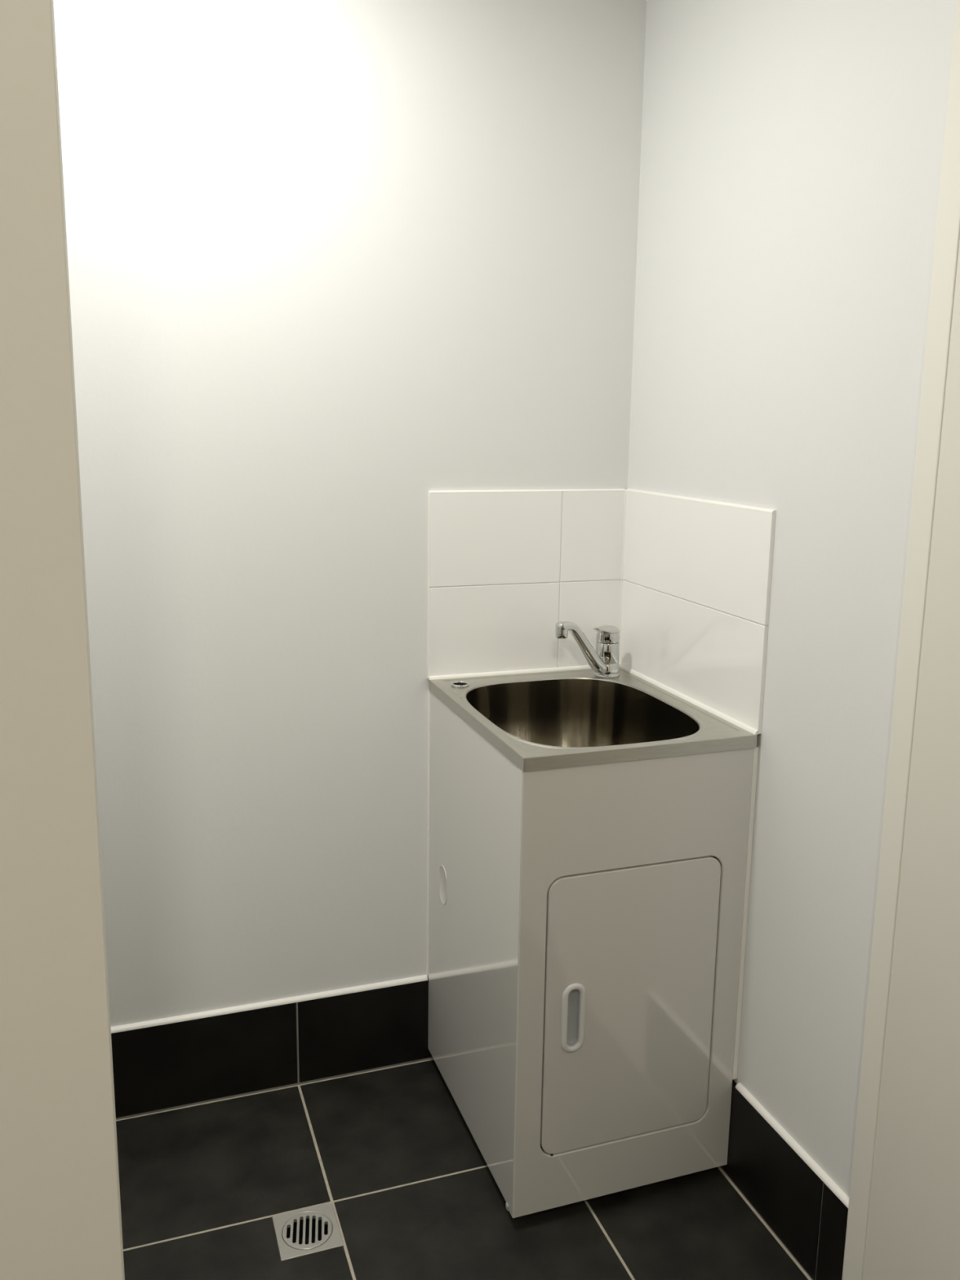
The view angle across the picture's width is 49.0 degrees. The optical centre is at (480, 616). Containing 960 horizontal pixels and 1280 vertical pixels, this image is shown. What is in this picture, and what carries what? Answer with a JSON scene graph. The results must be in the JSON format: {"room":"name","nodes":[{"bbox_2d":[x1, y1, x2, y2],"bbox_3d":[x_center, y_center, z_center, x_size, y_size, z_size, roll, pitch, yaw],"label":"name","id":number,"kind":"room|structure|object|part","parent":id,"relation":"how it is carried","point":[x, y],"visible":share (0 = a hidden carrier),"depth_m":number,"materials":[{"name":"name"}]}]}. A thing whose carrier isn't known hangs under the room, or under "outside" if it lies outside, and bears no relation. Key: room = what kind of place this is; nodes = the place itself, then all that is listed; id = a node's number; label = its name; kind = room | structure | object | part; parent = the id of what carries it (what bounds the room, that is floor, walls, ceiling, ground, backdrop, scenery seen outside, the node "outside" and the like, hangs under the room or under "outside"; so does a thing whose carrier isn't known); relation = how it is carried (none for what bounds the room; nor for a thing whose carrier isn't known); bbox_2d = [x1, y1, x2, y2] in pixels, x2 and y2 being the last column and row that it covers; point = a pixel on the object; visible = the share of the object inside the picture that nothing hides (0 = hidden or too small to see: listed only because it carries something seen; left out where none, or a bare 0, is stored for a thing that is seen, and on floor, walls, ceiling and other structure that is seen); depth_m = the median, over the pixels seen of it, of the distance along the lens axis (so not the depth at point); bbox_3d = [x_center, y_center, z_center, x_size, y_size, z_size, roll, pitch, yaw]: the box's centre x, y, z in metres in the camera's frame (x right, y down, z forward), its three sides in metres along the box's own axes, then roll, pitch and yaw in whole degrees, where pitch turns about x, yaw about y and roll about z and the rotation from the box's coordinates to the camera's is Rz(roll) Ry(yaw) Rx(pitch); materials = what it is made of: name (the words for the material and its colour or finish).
{"room":"laundry room","nodes":[
{"label":"laundry room","id":0,"kind":"room"},
{"bbox_2d":[0,0,124,1279],"bbox_3d":[-0.953,0.152,0.433,1.496,2.420,0.050,-3,11,-19],"label":"door frame","id":1,"kind":"structure","parent":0,"point":[60,1218],"depth_m":0.64,"materials":[{"name":"white paint"}]},
{"bbox_2d":[53,0,646,1026],"bbox_3d":[-0.920,-0.114,1.985,2.800,2.470,0.100,-3,11,-19],"label":"wall","id":2,"kind":"structure","parent":0,"point":[334,265],"depth_m":2.11,"materials":[{"name":"white paint"}]},
{"bbox_2d":[111,974,432,1119],"bbox_3d":[-0.474,0.935,2.288,1.640,0.208,0.010,-3,11,-19],"label":"baseboard","id":3,"kind":"structure","parent":2,"relation":"attached to","point":[164,1064],"depth_m":2.29,"materials":[{"name":"black tile"}]},
{"bbox_2d":[426,488,626,679],"bbox_3d":[0.103,-0.073,2.297,0.453,0.402,0.013,-3,11,-19],"label":"tile backsplash","id":4,"kind":"structure","parent":2,"relation":"attached to","point":[505,566],"depth_m":2.29,"materials":[{"name":"white tile"}]},
{"bbox_2d":[115,1057,811,1279],"bbox_3d":[-0.376,1.379,0.633,2.600,0.050,3.300,-3,11,-19],"label":"floor","id":5,"kind":"structure","parent":0,"point":[413,1195],"depth_m":1.97,"materials":[{"name":"black tile"}]},
{"bbox_2d":[271,1202,343,1261],"bbox_3d":[-0.315,1.137,1.915,0.111,0.050,0.110,-3,11,-19],"label":"floor drain","id":6,"kind":"object","parent":5,"relation":"in","point":[313,1229],"visible":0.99,"depth_m":1.92,"materials":[{"name":"grey metal"}]},
{"bbox_2d":[426,690,758,1217],"bbox_3d":[0.188,0.628,2.166,0.461,0.875,0.562,-3,11,-19],"label":"base cabinet","id":7,"kind":"object","parent":5,"relation":"on","point":[587,925],"visible":1,"depth_m":1.92,"materials":[{"name":"white metal"}]},
{"bbox_3d":[0.182,0.612,2.169,0.446,0.846,0.527,-3,11,-19],"label":"panel","id":8,"kind":"part","parent":7,"relation":"part of","materials":[{"name":"white metal"}]},
{"bbox_3d":[0.165,0.716,1.875,0.046,0.134,0.006,-3,11,-19],"label":"handle","id":9,"kind":"part","parent":7,"relation":"part of","materials":[{"name":"white plastic"}]},
{"bbox_2d":[428,667,757,772],"bbox_3d":[0.191,0.289,2.098,0.452,0.239,0.553,-3,11,-19],"label":"utility sink","id":10,"kind":"object","parent":7,"relation":"in","point":[540,721],"visible":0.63,"depth_m":2.23,"materials":[{"name":"silver metal"}]},
{"bbox_2d":[453,682,466,684],"bbox_3d":[-0.044,0.164,2.222,0.030,0.041,0.030,-3,11,-19],"label":"cover","id":11,"kind":"object","parent":10,"relation":"attached to","point":[454,683],"depth_m":2.23,"materials":[{"name":"silver metal"}]},
{"bbox_2d":[466,679,699,746],"bbox_3d":[0.186,0.292,2.076,0.383,0.222,0.471,-3,11,-19],"label":"basin","id":12,"kind":"object","parent":10,"relation":"in","point":[526,713],"depth_m":2.27,"materials":[{"name":"silver metal"}]},
{"bbox_2d":[555,621,620,678],"bbox_3d":[0.224,0.069,2.268,0.200,0.140,0.058,-8,14,-39],"label":"mixer tap","id":13,"kind":"object","parent":10,"relation":"on","point":[604,661],"visible":1,"depth_m":2.29,"materials":[{"name":"silver metal"}]},
{"bbox_3d":[0.266,0.038,2.298,0.086,0.040,0.052,-8,14,-40],"label":"lever","id":14,"kind":"part","parent":13,"relation":"part of","materials":[{"name":"silver metal"}]},
{"bbox_3d":[0.273,0.708,1.921,0.342,0.537,0.014,-3,11,-19],"label":"door","id":15,"kind":"part","parent":7,"relation":"part of","materials":[{"name":"white metal"}]},
{"bbox_3d":[0.272,0.663,1.917,0.449,0.850,0.022,-3,11,-19],"label":"panel","id":16,"kind":"part","parent":7,"relation":"part of","materials":[{"name":"white metal"}]},
{"bbox_2d":[566,989,579,1045],"bbox_3d":[0.162,0.714,1.882,0.024,0.112,0.008,-3,11,-19],"label":"handle","id":17,"kind":"object","parent":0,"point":[572,995],"depth_m":1.89,"materials":[{"name":"grey plastic"}]},
{"bbox_2d":[627,0,956,1196],"bbox_3d":[0.519,-0.089,1.963,0.100,2.470,0.900,-3,11,-19],"label":"wall","id":18,"kind":"structure","parent":0,"point":[792,150],"depth_m":1.75,"materials":[{"name":"white paint"}]},
{"bbox_2d":[618,488,776,734],"bbox_3d":[0.410,-0.035,2.114,0.013,0.404,0.553,-3,11,-19],"label":"tile backsplash","id":19,"kind":"structure","parent":18,"relation":"attached to","point":[697,573],"depth_m":2.06,"materials":[{"name":"white tile"}]},
{"bbox_2d":[720,1079,848,1279],"bbox_3d":[0.452,0.975,2.145,0.010,0.208,0.897,-3,11,-19],"label":"baseboard","id":20,"kind":"structure","parent":18,"relation":"attached to","point":[801,1204],"depth_m":1.87,"materials":[{"name":"black tile"}]},
{"bbox_3d":[1.064,0.206,0.434,0.100,2.470,2.400,-3,11,-19],"label":"wall","id":21,"kind":"structure","parent":0,"visible":0},
{"bbox_2d":[841,0,959,1279],"bbox_3d":[0.771,0.206,1.139,0.033,2.100,0.900,-3,11,-19],"label":"trim","id":22,"kind":"structure","parent":21,"relation":"attached to","point":[947,238],"depth_m":1.51,"materials":[{"name":"white paint"}]},
{"bbox_2d":[862,240,959,1279],"bbox_3d":[0.775,0.226,1.145,0.040,2.047,0.811,-3,11,-19],"label":"door","id":23,"kind":"structure","parent":21,"relation":"in","point":[913,1226],"depth_m":1.51,"materials":[{"name":"white paint"}]}
]}

